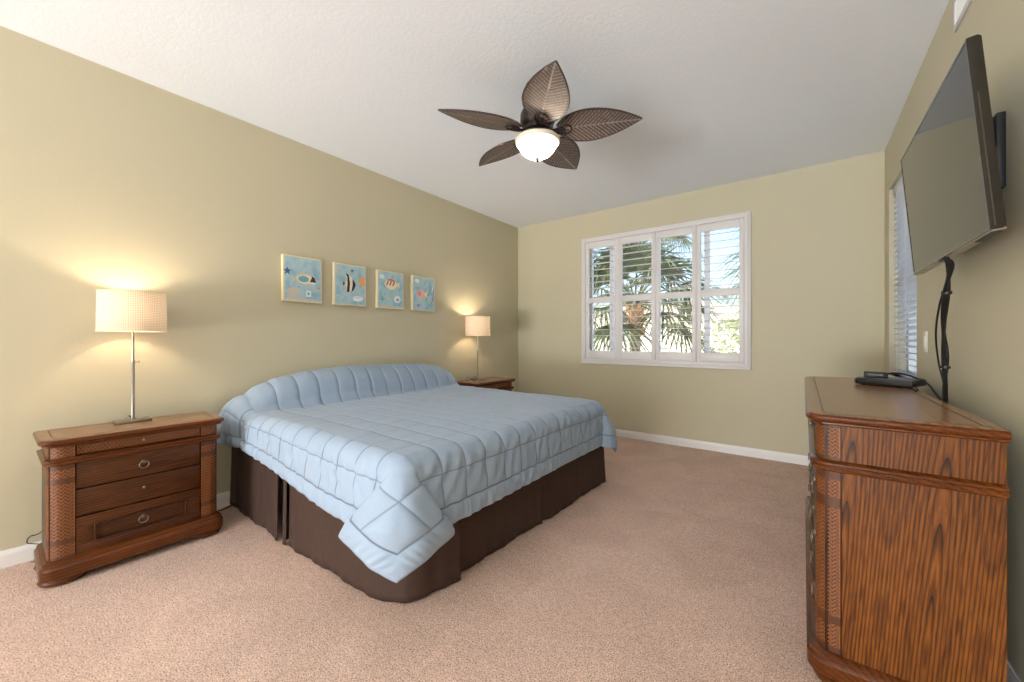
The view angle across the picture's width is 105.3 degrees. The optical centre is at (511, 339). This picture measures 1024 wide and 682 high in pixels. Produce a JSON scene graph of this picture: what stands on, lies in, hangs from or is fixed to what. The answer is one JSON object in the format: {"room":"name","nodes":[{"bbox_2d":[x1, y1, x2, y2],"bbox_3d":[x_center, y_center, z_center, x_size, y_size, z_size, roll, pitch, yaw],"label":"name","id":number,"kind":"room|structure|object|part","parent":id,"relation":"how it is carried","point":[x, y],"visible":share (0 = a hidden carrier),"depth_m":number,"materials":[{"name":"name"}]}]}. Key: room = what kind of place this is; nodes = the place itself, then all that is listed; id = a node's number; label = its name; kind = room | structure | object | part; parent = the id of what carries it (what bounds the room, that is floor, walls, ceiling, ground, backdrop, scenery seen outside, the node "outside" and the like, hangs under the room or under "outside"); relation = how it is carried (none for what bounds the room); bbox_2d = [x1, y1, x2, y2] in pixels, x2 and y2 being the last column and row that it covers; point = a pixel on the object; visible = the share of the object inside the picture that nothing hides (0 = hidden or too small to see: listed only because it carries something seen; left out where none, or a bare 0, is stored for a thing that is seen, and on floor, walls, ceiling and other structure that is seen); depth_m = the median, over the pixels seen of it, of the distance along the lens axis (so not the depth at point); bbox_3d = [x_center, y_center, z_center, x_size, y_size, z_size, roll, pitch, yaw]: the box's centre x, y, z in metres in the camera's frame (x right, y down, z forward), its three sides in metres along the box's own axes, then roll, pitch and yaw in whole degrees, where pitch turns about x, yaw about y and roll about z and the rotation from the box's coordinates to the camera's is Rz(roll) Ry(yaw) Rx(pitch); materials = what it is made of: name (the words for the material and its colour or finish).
{"room":"bedroom","nodes":[
{"label":"bedroom","id":0,"kind":"room"},
{"bbox_2d":[0,26,517,550],"bbox_3d":[-2.819,-0.216,1.797,0.160,2.742,9.827,0,0,37],"label":"wall","id":1,"kind":"structure","parent":0,"point":[110,178],"depth_m":2.55,"materials":[{"name":"beige paint"}]},
{"bbox_2d":[0,491,229,568],"bbox_3d":[-2.750,1.113,1.745,0.014,0.084,9.507,0,0,37],"label":"baseboard","id":2,"kind":"structure","parent":1,"relation":"attached to","point":[17,555],"depth_m":2.02,"materials":[{"name":"white"}]},
{"bbox_2d":[281,254,321,303],"bbox_3d":[-1.688,-0.482,3.143,0.037,0.363,0.305,0,0,37],"label":"picture","id":3,"kind":"object","parent":1,"relation":"attached to","point":[301,277],"visible":1,"depth_m":3.12,"materials":[{"name":"blue fabric"}]},
{"bbox_2d":[332,262,365,306],"bbox_3d":[-1.443,-0.482,3.472,0.036,0.363,0.305,0,0,37],"label":"picture","id":4,"kind":"object","parent":1,"relation":"attached to","point":[348,281],"visible":1,"depth_m":3.44,"materials":[{"name":"blue paper"}]},
{"bbox_2d":[375,269,403,309],"bbox_3d":[-1.190,-0.482,3.811,0.037,0.363,0.305,0,0,37],"label":"picture","id":5,"kind":"object","parent":1,"relation":"attached to","point":[389,285],"visible":1,"depth_m":3.79,"materials":[{"name":"blue fabric"}]},
{"bbox_2d":[410,275,434,311],"bbox_3d":[-0.943,-0.482,4.141,0.036,0.363,0.305,0,0,37],"label":"picture","id":6,"kind":"object","parent":1,"relation":"attached to","point":[422,289],"visible":1,"depth_m":4.11,"materials":[{"name":"blue paper"}]},
{"bbox_2d":[0,436,821,681],"bbox_3d":[-1.232,1.205,0.612,4.120,0.100,9.827,0,0,37],"label":"floor","id":7,"kind":"structure","parent":0,"point":[686,564],"depth_m":1.70,"materials":[{"name":"carpet"}]},
{"bbox_2d":[32,411,223,587],"bbox_3d":[-2.071,0.810,2.160,0.374,0.691,0.718,0,0,37],"label":"nightstand","id":8,"kind":"object","parent":7,"relation":"on","point":[112,492],"visible":1,"depth_m":2.01,"materials":[{"name":"brown wood"}]},
{"bbox_3d":[-2.299,0.769,1.923,0.266,0.539,0.006,0,0,37],"label":"panel","id":9,"kind":"part","parent":8,"relation":"part of","materials":[{"name":"brown wood"}]},
{"bbox_3d":[-2.136,0.814,1.840,0.105,0.442,0.029,0,0,-18],"label":"corner post","id":10,"kind":"part","parent":8,"relation":"part of","materials":[{"name":"brown wicker"}]},
{"bbox_2d":[26,289,166,561],"bbox_3d":[-2.236,0.443,2.141,0.321,1.421,0.523,0,0,37],"label":"table lamp","id":11,"kind":"object","parent":8,"relation":"on","point":[117,310],"visible":0.85,"depth_m":2.13,"materials":[{"name":"beige fabric"}]},
{"bbox_3d":[-2.361,0.792,2.153,0.404,0.722,0.095,0,0,-34],"label":"cord","id":12,"kind":"part","parent":11,"relation":"part of","materials":[{"name":"black rubber"}]},
{"bbox_3d":[-2.158,-0.157,2.225,0.292,0.219,0.292,0,0,37],"label":"lamp shade","id":13,"kind":"part","parent":11,"relation":"part of","materials":[{"name":"white fabric"}]},
{"bbox_3d":[-2.158,-0.266,2.225,0.288,0.004,0.288,0,0,37],"label":"shade trim","id":14,"kind":"part","parent":11,"relation":"part of","materials":[{"name":"beige fabric"}]},
{"bbox_3d":[-2.158,-0.047,2.225,0.296,0.004,0.296,0,0,37],"label":"shade trim","id":15,"kind":"part","parent":11,"relation":"part of","materials":[{"name":"beige fabric"}]},
{"bbox_3d":[-2.158,0.173,2.225,0.028,0.558,0.028,0,0,37],"label":"stem","id":16,"kind":"part","parent":11,"relation":"part of","materials":[{"name":"silver metal"}]},
{"bbox_3d":[-2.071,0.575,2.159,0.348,0.032,0.694,0,0,37],"label":"waist moulding","id":17,"kind":"part","parent":8,"relation":"part of","materials":[{"name":"brown wood"}]},
{"bbox_3d":[-1.961,0.530,2.077,0.022,0.054,0.482,0,0,37],"label":"drawer","id":18,"kind":"part","parent":8,"relation":"part of","materials":[{"name":"brown wood"}]},
{"bbox_3d":[-1.959,0.948,2.076,0.029,0.181,0.482,0,0,37],"label":"drawer","id":19,"kind":"part","parent":8,"relation":"part of","materials":[{"name":"brown wood"}]},
{"bbox_3d":[-1.959,0.787,2.076,0.026,0.128,0.482,0,0,37],"label":"drawer","id":20,"kind":"part","parent":8,"relation":"part of","materials":[{"name":"brown wood"}]},
{"bbox_3d":[-1.959,0.655,2.076,0.026,0.126,0.482,0,0,37],"label":"drawer","id":21,"kind":"part","parent":8,"relation":"part of","materials":[{"name":"brown wood"}]},
{"bbox_3d":[-1.951,0.948,2.070,0.023,0.091,0.362,0,0,37],"label":"panel moulding","id":22,"kind":"part","parent":8,"relation":"part of","materials":[{"name":"brown wood"}]},
{"bbox_3d":[-1.953,0.946,2.072,0.013,0.046,0.042,0,0,37],"label":"ring pull","id":23,"kind":"part","parent":8,"relation":"part of","materials":[{"name":"grey metal"}]},
{"bbox_3d":[-1.944,0.656,2.065,0.013,0.046,0.042,0,0,37],"label":"ring pull","id":24,"kind":"part","parent":8,"relation":"part of","materials":[{"name":"grey metal"}]},
{"bbox_3d":[-1.783,0.814,2.313,0.029,0.442,0.105,0,0,1],"label":"corner post","id":25,"kind":"part","parent":8,"relation":"part of","materials":[{"name":"brown wicker"}]},
{"bbox_2d":[230,446,605,602],"bbox_3d":[-0.601,0.850,2.948,1.927,0.610,2.055,0,0,37],"label":"bed","id":26,"kind":"object","parent":7,"relation":"on","point":[312,532],"visible":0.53,"depth_m":2.14,"materials":[{"name":"brown fabric"}]},
{"bbox_3d":[-1.644,0.918,2.481,0.796,0.466,0.028,0,0,38],"label":"skirt panel","id":27,"kind":"part","parent":26,"relation":"part of","materials":[{"name":"brown fabric"}]},
{"bbox_3d":[-1.309,0.926,2.259,0.038,0.442,0.184,0,0,-33],"label":"skirt panel","id":28,"kind":"part","parent":26,"relation":"part of","materials":[{"name":"brown fabric"}]},
{"bbox_3d":[-0.799,0.953,1.938,1.091,0.396,0.256,0,0,20],"label":"skirt panel","id":29,"kind":"part","parent":26,"relation":"part of","materials":[{"name":"brown fabric"}]},
{"bbox_2d":[217,363,617,582],"bbox_3d":[-0.565,0.574,2.913,2.026,0.707,2.259,0,0,37],"label":"comforter","id":30,"kind":"object","parent":26,"relation":"on","point":[400,454],"visible":1,"depth_m":2.14,"materials":[{"name":"blue fabric"}]},
{"bbox_3d":[-0.084,0.953,2.132,0.034,0.396,0.816,0,0,41],"label":"skirt panel","id":31,"kind":"part","parent":26,"relation":"part of","materials":[{"name":"brown fabric"}]},
{"bbox_3d":[0.447,0.953,2.795,0.081,0.396,0.963,0,0,42],"label":"skirt panel","id":32,"kind":"part","parent":26,"relation":"part of","materials":[{"name":"brown fabric"}]},
{"bbox_2d":[457,377,515,390],"bbox_3d":[-0.305,0.810,4.527,0.374,0.691,0.718,0,0,37],"label":"nightstand","id":33,"kind":"object","parent":7,"relation":"on","point":[501,383],"visible":0.21,"depth_m":4.44,"materials":[{"name":"brown wood"}]},
{"bbox_2d":[465,316,489,379],"bbox_3d":[-0.401,0.438,4.579,0.296,1.412,0.296,0,0,37],"label":"table lamp","id":34,"kind":"object","parent":33,"relation":"on","point":[477,326],"visible":0.93,"depth_m":4.46,"materials":[{"name":"beige fabric"}]},
{"bbox_3d":[-0.401,-0.157,4.579,0.292,0.219,0.292,0,0,37],"label":"lamp shade","id":35,"kind":"part","parent":34,"relation":"part of","materials":[{"name":"white fabric"}]},
{"bbox_3d":[-0.401,0.173,4.579,0.028,0.558,0.028,0,0,37],"label":"stem","id":36,"kind":"part","parent":34,"relation":"part of","materials":[{"name":"silver metal"}]},
{"bbox_3d":[-0.304,0.575,4.526,0.348,0.032,0.694,0,0,37],"label":"waist moulding","id":37,"kind":"part","parent":33,"relation":"part of","materials":[{"name":"brown wood"}]},
{"bbox_2d":[805,376,1011,681],"bbox_3d":[1.683,0.701,1.863,0.459,0.908,1.700,0,0,37],"label":"dresser","id":38,"kind":"object","parent":7,"relation":"on","point":[906,504],"visible":1,"depth_m":1.21,"materials":[{"name":"brown wood"}]},
{"bbox_3d":[1.304,0.743,1.697,0.014,0.050,0.046,0,0,37],"label":"ring pull","id":39,"kind":"part","parent":38,"relation":"part of","materials":[{"name":"grey metal"}]},
{"bbox_3d":[1.143,0.944,1.481,0.014,0.050,0.046,0,0,37],"label":"ring pull","id":40,"kind":"part","parent":38,"relation":"part of","materials":[{"name":"grey metal"}]},
{"bbox_3d":[1.534,0.941,1.975,0.034,0.196,0.487,0,0,37],"label":"drawer","id":41,"kind":"part","parent":38,"relation":"part of","materials":[{"name":"brown wood"}]},
{"bbox_3d":[1.536,0.741,1.973,0.028,0.196,0.487,0,0,37],"label":"drawer","id":42,"kind":"part","parent":38,"relation":"part of","materials":[{"name":"brown wood"}]},
{"bbox_3d":[1.143,0.542,1.481,0.014,0.050,0.046,0,0,37],"label":"ring pull","id":43,"kind":"part","parent":38,"relation":"part of","materials":[{"name":"grey metal"}]},
{"bbox_3d":[1.143,0.743,1.481,0.014,0.050,0.046,0,0,37],"label":"ring pull","id":44,"kind":"part","parent":38,"relation":"part of","materials":[{"name":"grey metal"}]},
{"bbox_3d":[1.238,0.941,1.578,0.034,0.196,0.487,0,0,37],"label":"drawer","id":45,"kind":"part","parent":38,"relation":"part of","materials":[{"name":"brown wood"}]},
{"bbox_3d":[1.240,0.540,1.577,0.028,0.196,0.487,0,0,37],"label":"drawer","id":46,"kind":"part","parent":38,"relation":"part of","materials":[{"name":"brown wood"}]},
{"bbox_3d":[1.240,0.741,1.577,0.028,0.196,0.487,0,0,37],"label":"drawer","id":47,"kind":"part","parent":38,"relation":"part of","materials":[{"name":"brown wood"}]},
{"bbox_3d":[1.066,0.740,1.336,0.027,0.602,0.099,0,0,-3],"label":"corner post","id":48,"kind":"part","parent":38,"relation":"part of","materials":[{"name":"brown wicker"}]},
{"bbox_2d":[854,376,925,387],"bbox_3d":[2.046,0.227,2.118,0.200,0.040,0.236,0,0,-29],"label":"cable box","id":49,"kind":"object","parent":38,"relation":"on","point":[890,381],"visible":0.88,"depth_m":2.05,"materials":[{"name":"black plastic"}]},
{"bbox_2d":[864,371,887,378],"bbox_3d":[1.986,0.192,2.135,0.096,0.030,0.082,0,0,42],"label":"power adapter","id":50,"kind":"object","parent":49,"relation":"on","point":[868,374],"visible":1,"depth_m":2.11,"materials":[{"name":"black plastic"}]},
{"bbox_3d":[2.047,0.210,2.116,0.190,0.004,0.220,0,0,-29],"label":"lid","id":51,"kind":"part","parent":49,"relation":"part of","materials":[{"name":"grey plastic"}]},
{"bbox_2d":[888,372,942,400],"bbox_3d":[2.026,0.268,1.902,0.117,0.178,0.490,0,0,19],"label":"cord","id":52,"kind":"object","parent":49,"relation":"on","point":[925,382],"visible":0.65,"depth_m":2.01,"materials":[{"name":"black plastic"}]},
{"bbox_3d":[1.682,0.419,1.864,0.433,0.036,1.676,0,0,37],"label":"waist moulding","id":53,"kind":"part","parent":38,"relation":"part of","materials":[{"name":"brown wood"}]},
{"bbox_3d":[1.227,0.663,1.184,0.349,0.764,0.006,0,0,37],"label":"panel","id":54,"kind":"part","parent":38,"relation":"part of","materials":[{"name":"brown wood"}]},
{"bbox_2d":[0,0,948,227],"bbox_3d":[-1.232,-1.647,0.612,4.120,0.120,9.827,0,0,37],"label":"ceiling","id":55,"kind":"structure","parent":0,"point":[723,92],"depth_m":2.32,"materials":[{"name":"white paint"}]},
{"bbox_2d":[438,60,641,169],"bbox_3d":[0.172,-1.349,2.493,1.182,0.476,1.154,0,0,37],"label":"ceiling fan","id":56,"kind":"object","parent":55,"relation":"hanging from","point":[546,96],"visible":1,"depth_m":2.34,"materials":[{"name":"brown metal"}]},
{"bbox_3d":[-0.186,-1.300,2.307,0.497,0.063,0.249,0,0,-22],"label":"blade","id":57,"kind":"part","parent":56,"relation":"part of","materials":[{"name":"brown wicker"}]},
{"bbox_3d":[-0.086,-1.300,2.721,0.492,0.063,0.258,0,0,37],"label":"blade","id":58,"kind":"part","parent":56,"relation":"part of","materials":[{"name":"brown wicker"}]},
{"bbox_3d":[0.160,-1.182,2.448,0.255,0.087,0.255,0,0,37],"label":"lamp shade","id":59,"kind":"part","parent":56,"relation":"part of","materials":[{"name":"white glass"}]},
{"bbox_3d":[0.186,-1.300,2.075,0.249,0.063,0.497,0,0,-4],"label":"blade","id":60,"kind":"part","parent":56,"relation":"part of","materials":[{"name":"brown wicker"}]},
{"bbox_3d":[0.361,-1.300,2.760,0.250,0.063,0.498,0,0,37],"label":"blade","id":61,"kind":"part","parent":56,"relation":"part of","materials":[{"name":"brown wicker"}]},
{"bbox_3d":[0.506,-1.300,2.345,0.470,0.063,0.280,0,0,37],"label":"blade","id":62,"kind":"part","parent":56,"relation":"part of","materials":[{"name":"brown wicker"}]},
{"bbox_2d":[518,151,884,455],"bbox_3d":[1.659,-0.216,4.486,3.800,2.742,0.160,0,0,37],"label":"wall","id":63,"kind":"structure","parent":0,"point":[818,231],"depth_m":3.80,"materials":[{"name":"beige paint"}]},
{"bbox_2d":[590,232,709,352],"bbox_3d":[1.695,-0.495,4.503,1.730,1.440,0.050,0,0,37],"label":"window","id":64,"kind":"structure","parent":63,"relation":"in","point":[706,238],"depth_m":4.81,"materials":[{"name":"white"}]},
{"bbox_2d":[580,211,750,369],"bbox_3d":[1.628,-0.483,4.412,1.843,1.564,0.095,0,0,37],"label":"plantation shutter","id":65,"kind":"object","parent":64,"relation":"attached to","point":[742,360],"visible":1,"depth_m":4.30,"materials":[{"name":"white paint"}]},
{"bbox_3d":[1.105,-0.489,4.785,0.436,1.438,0.030,0,0,37],"label":"panel","id":66,"kind":"part","parent":65,"relation":"part of","materials":[{"name":"white paint"}]},
{"bbox_3d":[1.450,-0.489,4.528,0.418,1.438,0.030,0,0,37],"label":"panel","id":67,"kind":"part","parent":65,"relation":"part of","materials":[{"name":"white paint"}]},
{"bbox_3d":[1.788,-0.489,4.276,0.422,1.438,0.030,0,0,37],"label":"panel","id":68,"kind":"part","parent":65,"relation":"part of","materials":[{"name":"white paint"}]},
{"bbox_3d":[2.134,-0.489,4.017,0.436,1.438,0.030,0,0,37],"label":"panel","id":69,"kind":"part","parent":65,"relation":"part of","materials":[{"name":"white paint"}]},
{"bbox_2d":[615,429,809,465],"bbox_3d":[1.607,1.113,4.416,3.772,0.084,0.014,0,0,37],"label":"baseboard","id":70,"kind":"structure","parent":63,"relation":"attached to","point":[731,449],"depth_m":4.02,"materials":[{"name":"white"}]},
{"bbox_2d":[885,0,1023,681],"bbox_3d":[0.354,-0.216,-0.572,0.160,2.742,9.827,0,0,37],"label":"wall","id":71,"kind":"structure","parent":0,"point":[985,323],"depth_m":1.43,"materials":[{"name":"beige paint"}]},
{"bbox_2d":[888,374,915,388],"bbox_3d":[2.759,0.285,2.711,0.112,0.020,0.995,0,0,37],"label":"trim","id":72,"kind":"structure","parent":71,"relation":"attached to","point":[889,375],"depth_m":2.99,"materials":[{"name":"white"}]},
{"bbox_2d":[893,175,916,377],"bbox_3d":[2.762,-0.464,2.708,0.055,1.458,0.935,0,0,37],"label":"window blind","id":73,"kind":"object","parent":71,"relation":"attached to","point":[907,283],"visible":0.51,"depth_m":2.83,"materials":[{"name":"white plastic"}]},
{"bbox_3d":[2.763,0.255,2.710,0.045,0.020,0.928,0,0,37],"label":"rail","id":74,"kind":"part","parent":73,"relation":"part of","materials":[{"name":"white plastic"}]},
{"bbox_2d":[907,300,914,374],"bbox_3d":[2.826,-0.460,2.660,0.045,1.470,0.955,0,0,37],"label":"window","id":75,"kind":"structure","parent":71,"relation":"in","point":[911,356],"depth_m":3.02,"materials":[{"name":"white"}]},
{"bbox_2d":[923,331,927,351],"bbox_3d":[2.297,0.013,2.172,0.008,0.116,0.072,0,0,37],"label":"wall plate","id":76,"kind":"object","parent":71,"relation":"attached to","point":[925,334],"visible":1,"depth_m":2.16,"materials":[{"name":"beige plastic"}]},
{"bbox_2d":[953,0,971,31],"bbox_3d":[1.797,-1.445,1.504,0.010,0.150,0.600,0,0,37],"label":"air vent","id":77,"kind":"object","parent":71,"relation":"in","point":[960,7],"visible":1,"depth_m":1.70,"materials":[{"name":"white paint"}]},
{"bbox_2d":[992,111,1005,188],"bbox_3d":[1.671,-0.642,1.410,0.100,0.255,0.300,0,0,37],"label":"mount","id":78,"kind":"object","parent":71,"relation":"attached to","point":[999,119],"depth_m":1.32,"materials":[{"name":"black plastic"}]},
{"bbox_2d":[900,34,1006,274],"bbox_3d":[1.589,-0.571,1.446,0.084,0.557,0.931,0,0,37],"label":"television","id":79,"kind":"object","parent":78,"relation":"attached to","point":[950,167],"visible":0.98,"depth_m":1.25,"materials":[{"name":"black plastic"}]},
{"bbox_2d":[935,257,954,403],"bbox_3d":[1.710,0.019,1.548,0.430,0.635,0.046,0,0,-43],"label":"cable bundle","id":80,"kind":"object","parent":79,"relation":"hanging from","point":[944,300],"visible":0.94,"depth_m":1.60,"materials":[{"name":"black plastic"}]},
{"bbox_2d":[1007,660,1020,681],"bbox_3d":[0.284,1.113,-0.520,0.014,0.084,9.507,0,0,37],"label":"baseboard","id":81,"kind":"structure","parent":71,"relation":"attached to","point":[1012,676],"depth_m":1.26,"materials":[{"name":"white"}]},
{"label":"outside","id":82,"kind":"structure","parent":0,"visible":0},
{"bbox_3d":[14.925,1.455,19.998,60.000,0.100,40.093,0,0,37],"label":"ground","id":83,"kind":"structure","parent":82,"visible":0},
{"bbox_2d":[594,238,737,352],"bbox_3d":[2.361,-0.328,7.430,3.606,3.466,3.790,0,0,43],"label":"palm tree","id":84,"kind":"object","parent":83,"relation":"on","point":[630,322],"visible":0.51,"depth_m":6.70,"materials":[{"name":"green plant"}]},
{"bbox_2d":[594,301,738,352],"bbox_3d":[8.434,-0.545,28.020,17.000,3.900,8.000,0,0,37],"label":"house","id":85,"kind":"structure","parent":83,"relation":"on","point":[727,309],"depth_m":22.72,"materials":[{"name":"paint"}]},
{"bbox_2d":[638,235,703,260],"bbox_3d":[5.070,-1.894,13.717,3.573,6.598,3.422,0,0,37],"label":"palm tree","id":86,"kind":"object","parent":83,"relation":"on","point":[683,241],"visible":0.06,"depth_m":13.74,"materials":[{"name":"green plant"}]},
{"bbox_2d":[687,317,738,352],"bbox_3d":[7.537,0.320,12.586,3.630,2.203,2.246,0,0,37],"label":"bush","id":87,"kind":"object","parent":83,"relation":"on","point":[719,330],"visible":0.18,"depth_m":12.76,"materials":[{"name":"green plant"}]},
{"bbox_2d":[713,227,738,330],"bbox_3d":[6.298,-0.639,8.284,4.207,4.088,3.995,0,0,13],"label":"tree","id":88,"kind":"object","parent":83,"relation":"on","point":[736,256],"visible":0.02,"depth_m":8.98,"materials":[{"name":"green plant"}]}
]}

